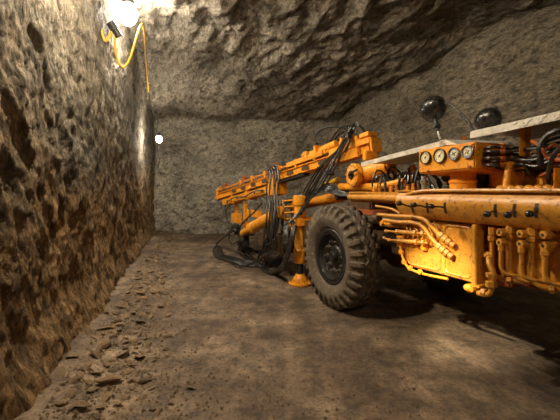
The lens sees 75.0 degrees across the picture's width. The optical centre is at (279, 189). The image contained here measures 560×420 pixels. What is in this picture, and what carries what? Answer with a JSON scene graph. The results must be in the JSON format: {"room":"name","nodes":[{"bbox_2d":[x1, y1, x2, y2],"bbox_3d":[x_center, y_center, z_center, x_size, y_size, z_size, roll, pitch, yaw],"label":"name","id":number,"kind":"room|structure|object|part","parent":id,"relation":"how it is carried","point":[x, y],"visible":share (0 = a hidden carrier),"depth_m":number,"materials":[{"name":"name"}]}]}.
{"room":"underground passage","nodes":[
{"label":"underground passage","id":0,"kind":"room"},
{"bbox_2d":[0,0,156,419],"bbox_3d":[-2.147,-0.850,3.594,1.708,4.600,17.149,0,0,-7],"label":"wall","id":1,"kind":"structure","parent":0,"point":[77,143],"depth_m":2.80,"materials":[{"name":"brown stone"}]},
{"bbox_2d":[101,28,111,41],"bbox_3d":[-2.031,-1.966,4.269,0.048,0.489,0.199,0,0,30],"label":"power cable","id":2,"kind":"object","parent":1,"relation":"attached to","point":[102,33],"visible":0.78,"depth_m":4.25,"materials":[{"name":"yellow rubber"}]},
{"bbox_2d":[106,20,121,38],"bbox_3d":[-1.966,-1.909,4.338,0.177,0.195,0.122,0,0,-34],"label":"connector","id":3,"kind":"object","parent":1,"relation":"attached to","point":[112,26],"visible":1,"depth_m":4.30,"materials":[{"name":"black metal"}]},
{"bbox_2d":[113,23,148,91],"bbox_3d":[-2.269,-1.906,6.100,0.284,0.806,3.566,0,0,-14],"label":"power cable","id":4,"kind":"object","parent":3,"relation":"attached to","point":[141,24],"visible":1,"depth_m":4.62,"materials":[{"name":"yellow rubber"}]},
{"bbox_2d":[148,92,161,142],"bbox_3d":[-2.722,-1.564,7.916,0.337,1.070,0.262,0,0,0],"label":"lamp","id":5,"kind":"object","parent":4,"relation":"hanging from","point":[158,138],"depth_m":7.87,"materials":[{"name":"white"}]},
{"bbox_3d":[-2.744,-1.677,7.916,0.244,0.844,0.173,0,0,-26],"label":"lamp wire","id":6,"kind":"part","parent":5,"relation":"part of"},
{"bbox_2d":[153,115,331,233],"bbox_3d":[-0.500,-0.750,10.679,8.202,4.400,0.626,0,0,0],"label":"wall","id":7,"kind":"structure","parent":0,"point":[197,155],"depth_m":10.81,"materials":[{"name":"grey stone"}]},
{"bbox_2d":[15,230,559,419],"bbox_3d":[1.200,1.244,3.600,12.000,0.146,17.200,0,0,0],"label":"floor","id":8,"kind":"structure","parent":0,"point":[496,356],"depth_m":2.96,"materials":[{"name":"brown soil"}]},
{"bbox_2d":[53,365,65,378],"bbox_3d":[-1.420,1.185,2.361,0.063,0.050,0.131,0,0,-10],"label":"stone","id":9,"kind":"object","parent":8,"relation":"on","point":[60,372],"visible":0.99,"depth_m":2.35,"materials":[{"name":"brown stone"}]},
{"bbox_2d":[54,398,69,405],"bbox_3d":[-1.230,1.198,2.060,0.087,0.028,0.048,0,0,-20],"label":"stone","id":10,"kind":"object","parent":8,"relation":"on","point":[61,402],"visible":1,"depth_m":2.05,"materials":[{"name":"brown stone"}]},
{"bbox_2d":[66,388,75,396],"bbox_3d":[-1.243,1.205,2.166,0.090,0.029,0.054,0,0,37],"label":"stone","id":11,"kind":"object","parent":8,"relation":"on","point":[71,392],"visible":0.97,"depth_m":2.16,"materials":[{"name":"brown stone"}]},
{"bbox_2d":[65,352,78,357],"bbox_3d":[-1.486,1.186,2.614,0.085,0.035,0.087,0,0,36],"label":"stone","id":12,"kind":"object","parent":8,"relation":"on","point":[73,354],"visible":1,"depth_m":2.60,"materials":[{"name":"brown stone"}]},
{"bbox_2d":[68,374,82,384],"bbox_3d":[-1.297,1.198,2.306,0.039,0.039,0.107,0,0,32],"label":"stone","id":13,"kind":"object","parent":8,"relation":"on","point":[77,377],"visible":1,"depth_m":2.30,"materials":[{"name":"brown stone"}]},
{"bbox_2d":[69,400,91,407],"bbox_3d":[-1.111,1.194,2.035,0.102,0.052,0.080,0,0,11],"label":"stone","id":14,"kind":"object","parent":8,"relation":"on","point":[81,403],"visible":1,"depth_m":2.03,"materials":[{"name":"brown stone"}]},
{"bbox_2d":[82,394,90,400],"bbox_3d":[-1.147,1.226,2.166,0.036,0.030,0.080,0,0,-5],"label":"stone","id":15,"kind":"object","parent":8,"relation":"on","point":[87,396],"visible":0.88,"depth_m":2.15,"materials":[{"name":"brown stone"}]},
{"bbox_2d":[83,361,91,366],"bbox_3d":[-1.330,1.204,2.522,0.052,0.017,0.093,0,0,-14],"label":"stone","id":16,"kind":"object","parent":8,"relation":"on","point":[87,364],"visible":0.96,"depth_m":2.51,"materials":[{"name":"brown stone"}]},
{"bbox_2d":[85,326,93,334],"bbox_3d":[-1.610,1.180,3.072,0.061,0.063,0.124,0,0,-39],"label":"stone","id":17,"kind":"object","parent":8,"relation":"on","point":[88,329],"visible":0.99,"depth_m":3.04,"materials":[{"name":"brown stone"}]},
{"bbox_2d":[85,379,93,384],"bbox_3d":[-1.214,1.219,2.322,0.086,0.036,0.040,0,0,44],"label":"stone","id":18,"kind":"object","parent":8,"relation":"on","point":[89,381],"visible":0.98,"depth_m":2.31,"materials":[{"name":"brown stone"}]},
{"bbox_2d":[86,386,99,391],"bbox_3d":[-1.154,1.228,2.252,0.050,0.027,0.088,0,0,25],"label":"stone","id":19,"kind":"object","parent":8,"relation":"on","point":[93,388],"visible":1,"depth_m":2.24,"materials":[{"name":"brown stone"}]},
{"bbox_2d":[90,350,101,358],"bbox_3d":[-1.351,1.198,2.670,0.101,0.047,0.049,0,0,27],"label":"stone","id":20,"kind":"object","parent":8,"relation":"on","point":[95,353],"visible":1,"depth_m":2.66,"materials":[{"name":"brown stone"}]},
{"bbox_2d":[90,370,101,373],"bbox_3d":[-1.240,1.221,2.440,0.094,0.029,0.048,0,0,-12],"label":"stone","id":21,"kind":"object","parent":8,"relation":"on","point":[94,372],"visible":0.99,"depth_m":2.43,"materials":[{"name":"brown stone"}]},
{"bbox_2d":[94,412,102,419],"bbox_3d":[-1.008,1.241,2.013,0.079,0.030,0.037,0,0,44],"label":"stone","id":22,"kind":"object","parent":8,"relation":"on","point":[97,415],"visible":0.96,"depth_m":2.00,"materials":[{"name":"brown stone"}]},
{"bbox_2d":[95,404,106,408],"bbox_3d":[-1.028,1.245,2.106,0.048,0.029,0.078,0,0,-10],"label":"stone","id":23,"kind":"object","parent":8,"relation":"on","point":[101,406],"visible":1,"depth_m":2.09,"materials":[{"name":"brown stone"}]},
{"bbox_2d":[97,339,112,349],"bbox_3d":[-1.379,1.204,2.852,0.076,0.054,0.163,0,0,5],"label":"stone","id":24,"kind":"object","parent":8,"relation":"on","point":[104,343],"visible":0.98,"depth_m":2.83,"materials":[{"name":"brown stone"}]},
{"bbox_2d":[101,391,110,403],"bbox_3d":[-1.047,1.244,2.188,0.054,0.016,0.116,0,0,-16],"label":"stone","id":25,"kind":"object","parent":8,"relation":"on","point":[106,395],"visible":1,"depth_m":2.19,"materials":[{"name":"brown stone"}]},
{"bbox_2d":[95,374,121,382],"bbox_3d":[-1.110,1.227,2.365,0.062,0.062,0.183,0,0,38],"label":"stone","id":26,"kind":"object","parent":8,"relation":"on","point":[109,378],"visible":1,"depth_m":2.35,"materials":[{"name":"brown stone"}]},
{"bbox_2d":[108,368,117,372],"bbox_3d":[-1.156,1.247,2.524,0.065,0.029,0.036,0,0,-37],"label":"stone","id":27,"kind":"object","parent":8,"relation":"on","point":[112,370],"visible":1,"depth_m":2.52,"materials":[{"name":"brown stone"}]},
{"bbox_2d":[110,317,121,323],"bbox_3d":[-1.535,1.223,3.407,0.046,0.038,0.134,0,0,33],"label":"stone","id":28,"kind":"object","parent":8,"relation":"on","point":[116,320],"visible":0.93,"depth_m":3.40,"materials":[{"name":"brown stone"}]},
{"bbox_2d":[112,322,124,325],"bbox_3d":[-1.472,1.227,3.319,0.136,0.038,0.045,0,0,-10],"label":"stone","id":29,"kind":"object","parent":8,"relation":"on","point":[118,323],"visible":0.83,"depth_m":3.31,"materials":[{"name":"brown stone"}]},
{"bbox_2d":[114,401,123,405],"bbox_3d":[-0.952,1.251,2.144,0.072,0.022,0.040,0,0,19],"label":"stone","id":30,"kind":"object","parent":8,"relation":"on","point":[116,403],"visible":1,"depth_m":2.13,"materials":[{"name":"brown stone"}]},
{"bbox_2d":[115,349,129,356],"bbox_3d":[-1.188,1.242,2.766,0.125,0.036,0.059,0,0,-43],"label":"stone","id":31,"kind":"object","parent":8,"relation":"on","point":[120,354],"visible":0.97,"depth_m":2.75,"materials":[{"name":"brown stone"}]},
{"bbox_2d":[123,368,131,374],"bbox_3d":[-1.063,1.263,2.533,0.046,0.021,0.106,0,0,-2],"label":"stone","id":32,"kind":"object","parent":8,"relation":"on","point":[127,370],"visible":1,"depth_m":2.54,"materials":[{"name":"brown stone"}]},
{"bbox_2d":[135,354,144,357],"bbox_3d":[-1.070,1.266,2.773,0.089,0.051,0.079,0,0,29],"label":"stone","id":33,"kind":"object","parent":8,"relation":"on","point":[138,355],"visible":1,"depth_m":2.75,"materials":[{"name":"brown stone"}]},
{"bbox_2d":[139,394,146,399],"bbox_3d":[-0.859,1.292,2.281,0.038,0.023,0.072,0,0,10],"label":"stone","id":34,"kind":"object","parent":8,"relation":"on","point":[142,396],"visible":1,"depth_m":2.28,"materials":[{"name":"brown stone"}]},
{"bbox_2d":[137,376,151,383],"bbox_3d":[-0.918,1.282,2.465,0.107,0.035,0.050,0,0,-34],"label":"stone","id":35,"kind":"object","parent":8,"relation":"on","point":[144,379],"visible":1,"depth_m":2.45,"materials":[{"name":"brown stone"}]},
{"bbox_2d":[145,340,151,347],"bbox_3d":[-1.092,1.278,3.026,0.046,0.050,0.102,0,0,-5],"label":"stone","id":36,"kind":"object","parent":8,"relation":"on","point":[148,343],"visible":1,"depth_m":3.00,"materials":[{"name":"brown stone"}]},
{"bbox_2d":[154,406,161,415],"bbox_3d":[-0.711,1.288,2.131,0.029,0.023,0.087,0,0,2],"label":"stone","id":37,"kind":"object","parent":8,"relation":"on","point":[159,408],"visible":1,"depth_m":2.12,"materials":[{"name":"brown stone"}]},
{"bbox_2d":[163,334,173,338],"bbox_3d":[-0.980,1.296,3.230,0.105,0.037,0.054,0,0,-1],"label":"stone","id":38,"kind":"object","parent":8,"relation":"on","point":[167,336],"visible":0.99,"depth_m":3.22,"materials":[{"name":"brown stone"}]},
{"bbox_2d":[38,230,427,419],"bbox_3d":[-0.204,1.253,6.382,6.788,0.136,9.061,0,0,0],"label":"gravel","id":39,"kind":"object","parent":8,"relation":"on","point":[75,412],"visible":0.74,"depth_m":2.54,"materials":[{"name":"gravel"}]},
{"bbox_2d":[213,95,559,309],"bbox_3d":[0.896,0.237,5.175,2.150,2.151,7.964,0,0,-27],"label":"rig","id":40,"kind":"object","parent":8,"relation":"on","point":[496,222],"visible":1,"depth_m":2.99,"materials":[{"name":"metal"}]},
{"bbox_3d":[-1.221,0.069,7.466,0.200,0.271,0.103,0,0,-34],"label":"plate","id":41,"kind":"part","parent":40,"relation":"part of","materials":[{"name":"orange paint"}]},
{"bbox_3d":[-0.240,0.866,5.847,0.080,0.579,0.058,0,0,-25],"label":"support leg","id":42,"kind":"part","parent":40,"relation":"part of","materials":[{"name":"rubber"}]},
{"bbox_3d":[-0.210,-0.240,5.817,0.018,0.571,3.609,0,0,-34],"label":"feed chain","id":43,"kind":"part","parent":40,"relation":"part of","materials":[{"name":"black metal"}]},
{"bbox_3d":[0.240,0.660,5.099,0.300,0.502,2.219,0,0,-25],"label":"frame","id":44,"kind":"part","parent":40,"relation":"part of","materials":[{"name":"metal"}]},
{"bbox_3d":[-0.102,-0.274,5.819,0.170,0.633,3.877,0,0,-34],"label":"guide rail","id":45,"kind":"part","parent":40,"relation":"part of","materials":[{"name":"orange metal"}]},
{"bbox_3d":[0.275,1.020,5.024,0.092,0.360,0.092,0,0,-25],"label":"piston rod","id":46,"kind":"part","parent":40,"relation":"part of","materials":[{"name":"black metal"}]},
{"bbox_3d":[0.501,0.170,5.269,0.150,0.328,1.138,0,0,-35],"label":"boom arm","id":47,"kind":"part","parent":40,"relation":"part of","materials":[{"name":"orange paint"}]},
{"bbox_3d":[0.884,-0.501,4.339,0.230,0.323,0.706,0,0,-34],"label":"feed motor","id":48,"kind":"part","parent":40,"relation":"part of","materials":[{"name":"orange paint"}]},
{"bbox_3d":[0.920,-0.160,4.132,0.221,0.348,0.825,0,0,-36],"label":"slew motor","id":49,"kind":"part","parent":40,"relation":"part of","materials":[{"name":"orange paint"}]},
{"bbox_3d":[0.966,-0.018,3.352,0.036,0.113,0.031,0,0,-25],"label":"valve stem","id":50,"kind":"part","parent":40,"relation":"part of","materials":[{"name":"metal"}]},
{"bbox_3d":[1.281,-0.307,3.326,0.550,0.145,1.026,0,0,-25],"label":"platform plate","id":51,"kind":"part","parent":40,"relation":"part of","materials":[{"name":"grey metal"}]},
{"bbox_3d":[1.036,0.350,3.012,0.018,0.043,0.471,0,0,-25],"label":"control rod","id":52,"kind":"part","parent":40,"relation":"part of","materials":[{"name":"paint"}]},
{"bbox_3d":[1.039,0.420,2.981,0.020,0.050,0.431,0,0,-25],"label":"control rod","id":53,"kind":"part","parent":40,"relation":"part of","materials":[{"name":"paint"}]},
{"bbox_3d":[1.149,-0.048,2.912,0.060,0.128,0.052,0,0,-25],"label":"box leg","id":54,"kind":"part","parent":40,"relation":"part of","materials":[{"name":"metal"}]},
{"bbox_3d":[1.074,0.117,2.587,0.048,0.037,0.048,0,0,-25],"label":"knob","id":55,"kind":"part","parent":40,"relation":"part of","materials":[{"name":"black plastic"}]},
{"bbox_2d":[420,95,474,139],"bbox_3d":[1.304,-0.596,2.897,0.256,0.376,0.454,0,0,0],"label":"work lamp","id":56,"kind":"object","parent":40,"relation":"on","point":[433,108],"depth_m":2.95,"materials":[{"name":"metal"}]},
{"bbox_3d":[1.366,0.440,2.883,0.400,0.400,0.677,0,0,-25],"label":"panel","id":57,"kind":"part","parent":40,"relation":"part of","materials":[{"name":"paint"}]},
{"bbox_3d":[1.336,0.440,2.451,0.090,0.420,0.070,0,0,-25],"label":"frame post","id":58,"kind":"part","parent":40,"relation":"part of","materials":[{"name":"metal"}]},
{"bbox_3d":[1.251,0.146,2.206,0.048,0.037,0.048,0,0,-25],"label":"knob","id":59,"kind":"part","parent":40,"relation":"part of","materials":[{"name":"black plastic"}]},
{"bbox_2d":[474,107,501,129],"bbox_3d":[1.506,-0.510,2.623,0.173,0.175,0.181,0,0,11],"label":"work lamp","id":60,"kind":"object","parent":40,"relation":"on","point":[487,117],"depth_m":2.58,"materials":[{"name":"metal"}]},
{"bbox_3d":[1.407,0.420,2.429,0.044,0.360,0.044,0,0,-25],"label":"recess post","id":61,"kind":"part","parent":40,"relation":"part of","materials":[{"name":"orange metal"}]},
{"bbox_3d":[1.304,0.143,2.092,0.048,0.037,0.048,0,0,-25],"label":"knob","id":62,"kind":"part","parent":40,"relation":"part of","materials":[{"name":"black plastic"}]},
{"bbox_3d":[1.462,-0.082,2.346,0.087,0.198,0.048,0,0,-25],"label":"platform post","id":63,"kind":"part","parent":40,"relation":"part of","materials":[{"name":"orange metal"}]},
{"bbox_3d":[1.612,0.435,2.486,0.320,0.410,0.120,0,0,-25],"label":"recess post","id":64,"kind":"part","parent":40,"relation":"part of","materials":[{"name":"orange metal"}]},
{"bbox_3d":[1.724,-0.390,2.566,0.750,0.066,0.293,0,0,-25],"label":"platform plate","id":65,"kind":"part","parent":40,"relation":"part of","materials":[{"name":"grey metal"}]},
{"bbox_3d":[1.642,-0.131,2.446,0.060,0.262,0.016,0,0,-25],"label":"platform post","id":66,"kind":"part","parent":40,"relation":"part of","materials":[{"name":"orange metal"}]},
{"bbox_3d":[1.557,-0.319,2.319,0.120,0.210,0.002,0,0,-25],"label":"platform post","id":67,"kind":"part","parent":40,"relation":"part of","materials":[{"name":"orange metal"}]},
{"bbox_3d":[1.356,0.129,1.982,0.048,0.037,0.048,0,0,-25],"label":"knob","id":68,"kind":"part","parent":40,"relation":"part of","materials":[{"name":"black plastic"}]},
{"bbox_3d":[1.761,0.407,2.113,0.265,0.355,0.892,0,0,-25],"label":"valve bank panel","id":69,"kind":"part","parent":40,"relation":"part of","materials":[{"name":"paint"}]},
{"bbox_3d":[1.910,-0.418,2.156,0.755,0.089,0.607,0,0,-25],"label":"platform plate","id":70,"kind":"part","parent":40,"relation":"part of","materials":[{"name":"grey metal"}]},
{"bbox_2d":[115,0,559,122],"bbox_3d":[1.200,-2.372,3.600,12.000,1.022,17.200,0,0,0],"label":"ceiling","id":71,"kind":"structure","parent":0,"point":[226,60],"depth_m":6.54,"materials":[{"name":"grey stone"}]},
{"bbox_3d":[-1.978,-2.700,4.750,0.024,0.420,0.024,0,0,0],"label":"hanger","id":72,"kind":"object","parent":71,"relation":"hanging from","visible":0},
{"bbox_2d":[118,0,137,25],"bbox_3d":[-1.978,-2.353,4.750,0.240,0.403,0.240,0,0,0],"label":"lamp","id":73,"kind":"object","parent":72,"relation":"hanging from","point":[127,12],"visible":1,"depth_m":4.68,"materials":[{"name":"white"}]},
{"bbox_2d":[122,0,133,4],"bbox_3d":[-1.978,-2.488,4.750,0.149,0.132,0.149,0,0,0],"label":"socket","id":74,"kind":"object","parent":73,"relation":"attached to","point":[123,1],"depth_m":4.69,"materials":[{"name":"black metal"}]},
{"bbox_2d":[324,2,559,224],"bbox_3d":[3.931,-0.900,4.714,1.522,4.700,17.985,0,0,-19],"label":"wall","id":75,"kind":"structure","parent":0,"point":[511,66],"depth_m":6.33,"materials":[{"name":"grey stone"}]}
]}

